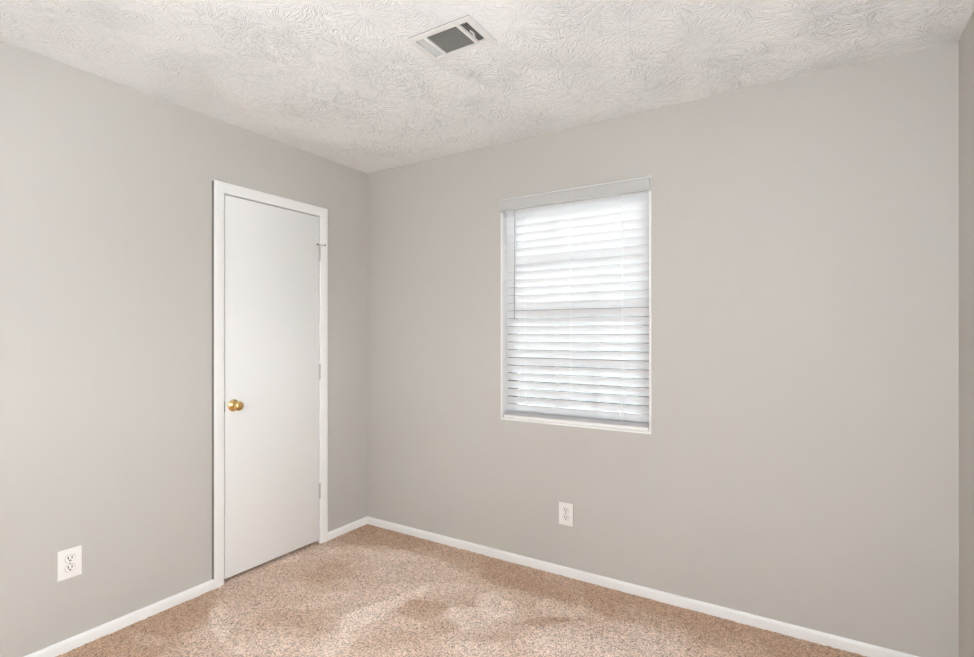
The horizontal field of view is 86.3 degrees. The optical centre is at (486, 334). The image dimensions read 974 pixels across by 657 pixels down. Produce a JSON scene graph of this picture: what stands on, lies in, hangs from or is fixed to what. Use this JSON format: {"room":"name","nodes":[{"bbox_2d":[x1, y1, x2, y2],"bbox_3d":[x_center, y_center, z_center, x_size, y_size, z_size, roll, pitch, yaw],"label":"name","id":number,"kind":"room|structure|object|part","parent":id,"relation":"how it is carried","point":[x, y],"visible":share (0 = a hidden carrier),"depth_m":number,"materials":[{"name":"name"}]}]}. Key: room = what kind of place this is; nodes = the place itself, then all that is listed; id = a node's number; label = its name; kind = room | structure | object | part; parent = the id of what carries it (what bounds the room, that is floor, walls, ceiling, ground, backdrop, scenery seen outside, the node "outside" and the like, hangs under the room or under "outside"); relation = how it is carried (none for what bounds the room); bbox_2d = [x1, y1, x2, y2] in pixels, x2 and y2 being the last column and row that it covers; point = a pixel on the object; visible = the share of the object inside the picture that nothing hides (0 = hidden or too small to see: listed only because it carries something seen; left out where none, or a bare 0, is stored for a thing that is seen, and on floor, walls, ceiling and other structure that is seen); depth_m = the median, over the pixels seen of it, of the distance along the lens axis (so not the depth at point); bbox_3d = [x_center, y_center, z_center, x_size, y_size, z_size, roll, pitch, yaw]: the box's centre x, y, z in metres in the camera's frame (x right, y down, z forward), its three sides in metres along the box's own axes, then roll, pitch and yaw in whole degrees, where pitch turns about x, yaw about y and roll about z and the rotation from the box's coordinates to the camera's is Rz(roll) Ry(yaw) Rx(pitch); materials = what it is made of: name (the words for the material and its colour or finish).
{"room":"empty bedroom","nodes":[
{"label":"empty bedroom","id":0,"kind":"room"},
{"bbox_2d":[0,41,366,656],"bbox_3d":[-1.820,0.097,2.187,0.140,2.440,3.490,0,0,32],"label":"wall","id":1,"kind":"structure","parent":0,"point":[106,185],"depth_m":2.33,"materials":[{"name":"beige paint"}]},
{"bbox_2d":[57,545,81,581],"bbox_3d":[-1.743,0.955,2.171,0.008,0.123,0.084,0,0,32],"label":"wall outlet","id":2,"kind":"object","parent":1,"relation":"attached to","point":[69,561],"visible":1,"depth_m":2.17,"materials":[{"name":"white plastic"}]},
{"bbox_2d":[65,563,74,571],"bbox_3d":[-1.741,0.974,2.170,0.001,0.031,0.037,0,0,32],"label":"receptacle","id":3,"kind":"object","parent":2,"relation":"attached to","point":[69,567],"depth_m":2.17,"materials":[{"name":"white plastic"}]},
{"bbox_2d":[65,554,74,562],"bbox_3d":[-1.740,0.935,2.170,0.002,0.028,0.034,0,0,32],"label":"receptacle","id":4,"kind":"object","parent":2,"relation":"attached to","point":[69,558],"depth_m":2.17,"materials":[{"name":"white plastic"}]},
{"bbox_2d":[24,579,213,656],"bbox_3d":[-2.010,1.294,1.738,0.013,0.052,2.246,0,0,32],"label":"baseboard","id":5,"kind":"structure","parent":1,"relation":"attached to","point":[76,641],"depth_m":2.33,"materials":[{"name":"white paint"}]},
{"bbox_2d":[212,180,327,588],"bbox_3d":[-1.278,0.260,3.039,0.154,2.122,0.750,0,0,32],"label":"door frame","id":6,"kind":"structure","parent":1,"relation":"attached to","point":[219,189],"depth_m":2.73,"materials":[{"name":"white paint"}]},
{"bbox_2d":[224,195,325,578],"bbox_3d":[-1.204,0.278,3.016,0.100,2.036,0.657,0,0,32],"label":"door","id":7,"kind":"structure","parent":1,"relation":"in","point":[272,255],"depth_m":2.98,"materials":[{"name":"white paint"}]},
{"bbox_3d":[-1.329,0.380,2.771,0.053,0.052,0.052,0,0,32],"label":"knob","id":8,"kind":"part","parent":7,"relation":"part of","materials":[{"name":"gold metal"}]},
{"bbox_2d":[328,517,366,539],"bbox_3d":[-0.930,1.294,3.469,0.013,0.052,0.347,0,0,32],"label":"baseboard","id":9,"kind":"structure","parent":1,"relation":"attached to","point":[344,529],"depth_m":3.46,"materials":[{"name":"white paint"}]},
{"bbox_2d":[56,524,866,656],"bbox_3d":[-0.458,1.316,1.418,3.225,0.007,3.345,0,0,32],"label":"floor","id":10,"kind":"structure","parent":0,"point":[368,590],"depth_m":2.40,"materials":[{"name":"beige carpet"}]},
{"bbox_2d":[0,0,973,173],"bbox_3d":[-0.404,-1.183,1.387,3.390,0.120,3.630,0,0,32],"label":"ceiling","id":11,"kind":"structure","parent":0,"point":[342,82],"depth_m":2.08,"materials":[{"name":"white paint"}]},
{"bbox_2d":[406,15,496,62],"bbox_3d":[-0.135,-1.171,1.975,0.290,0.136,0.191,0,0,32],"label":"ceiling vent","id":12,"kind":"object","parent":11,"relation":"in","point":[462,35],"visible":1,"depth_m":1.98,"materials":[{"name":"white metal"}]},
{"bbox_2d":[367,40,958,656],"bbox_3d":[0.519,0.097,2.867,3.390,2.440,0.140,0,0,32],"label":"wall","id":13,"kind":"structure","parent":0,"point":[798,463],"depth_m":2.40,"materials":[{"name":"beige paint"}]},
{"bbox_2d":[559,502,572,526],"bbox_3d":[0.431,0.979,2.835,0.084,0.123,0.008,0,0,32],"label":"wall outlet","id":14,"kind":"object","parent":13,"relation":"attached to","point":[565,509],"visible":1,"depth_m":2.83,"materials":[{"name":"white plastic"}]},
{"bbox_2d":[563,515,568,520],"bbox_3d":[0.429,0.999,2.833,0.037,0.031,0.002,0,0,32],"label":"receptacle","id":15,"kind":"object","parent":14,"relation":"attached to","point":[565,517],"depth_m":2.83,"materials":[{"name":"white plastic"}]},
{"bbox_2d":[563,508,568,513],"bbox_3d":[0.430,0.960,2.833,0.034,0.028,0.002,0,0,32],"label":"receptacle","id":16,"kind":"object","parent":14,"relation":"attached to","point":[565,510],"depth_m":2.83,"materials":[{"name":"white plastic"}]},
{"bbox_2d":[501,175,650,433],"bbox_3d":[0.488,-0.148,2.886,0.870,1.294,0.142,0,0,32],"label":"window","id":17,"kind":"structure","parent":13,"relation":"in","point":[503,214],"depth_m":3.00,"materials":[{"name":"white paint"}]},
{"bbox_2d":[499,177,650,431],"bbox_3d":[0.460,-0.147,2.841,0.869,1.270,0.083,0,0,32],"label":"window blind","id":18,"kind":"object","parent":17,"relation":"attached to","point":[608,216],"visible":0.93,"depth_m":2.83,"materials":[{"name":"white plastic"}]},
{"bbox_3d":[0.230,-0.132,3.003,0.001,1.204,0.032,0,0,39],"label":"ladder cord","id":19,"kind":"part","parent":18,"relation":"part of","materials":[{"name":"white fabric"}]},
{"bbox_3d":[0.466,-0.132,2.856,0.001,1.204,0.032,0,0,39],"label":"ladder cord","id":20,"kind":"part","parent":18,"relation":"part of","materials":[{"name":"white fabric"}]},
{"bbox_3d":[0.468,0.478,2.855,0.836,0.020,0.052,0,0,32],"label":"rail","id":21,"kind":"part","parent":18,"relation":"part of","materials":[{"name":"white plastic"}]},
{"bbox_3d":[0.711,-0.132,2.703,0.001,1.204,0.032,0,0,39],"label":"ladder cord","id":22,"kind":"part","parent":18,"relation":"part of","materials":[{"name":"white fabric"}]},
{"bbox_3d":[0.499,0.149,2.904,0.810,0.639,0.024,0,0,32],"label":"sash","id":23,"kind":"part","parent":17,"relation":"part of","materials":[{"name":"white plastic"}]},
{"bbox_3d":[0.513,-0.447,2.928,0.810,0.637,0.024,0,0,32],"label":"sash","id":24,"kind":"part","parent":17,"relation":"part of","materials":[{"name":"white plastic"}]},
{"bbox_2d":[367,516,918,656],"bbox_3d":[0.479,1.294,2.802,3.110,0.052,0.013,0,0,32],"label":"baseboard","id":25,"kind":"structure","parent":13,"relation":"attached to","point":[853,646],"depth_m":2.55,"materials":[{"name":"white paint"}]},
{"bbox_2d":[959,11,973,656],"bbox_3d":[0.938,0.097,0.467,0.140,2.440,3.490,0,0,32],"label":"wall","id":26,"kind":"structure","parent":0,"point":[966,41],"depth_m":1.88,"materials":[{"name":"beige paint"}]},
{"label":"outside","id":27,"kind":"structure","parent":0,"visible":0},
{"bbox_3d":[-0.837,2.067,3.631,60.000,0.300,60.000,0,0,32],"label":"ground","id":28,"kind":"structure","parent":27,"visible":0},
{"bbox_2d":[520,245,642,405],"bbox_3d":[6.801,-0.984,12.097,22.600,5.800,7.350,0,0,32],"label":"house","id":29,"kind":"structure","parent":28,"relation":"on","point":[635,245],"depth_m":11.20,"materials":[{"name":"white"}]}
]}

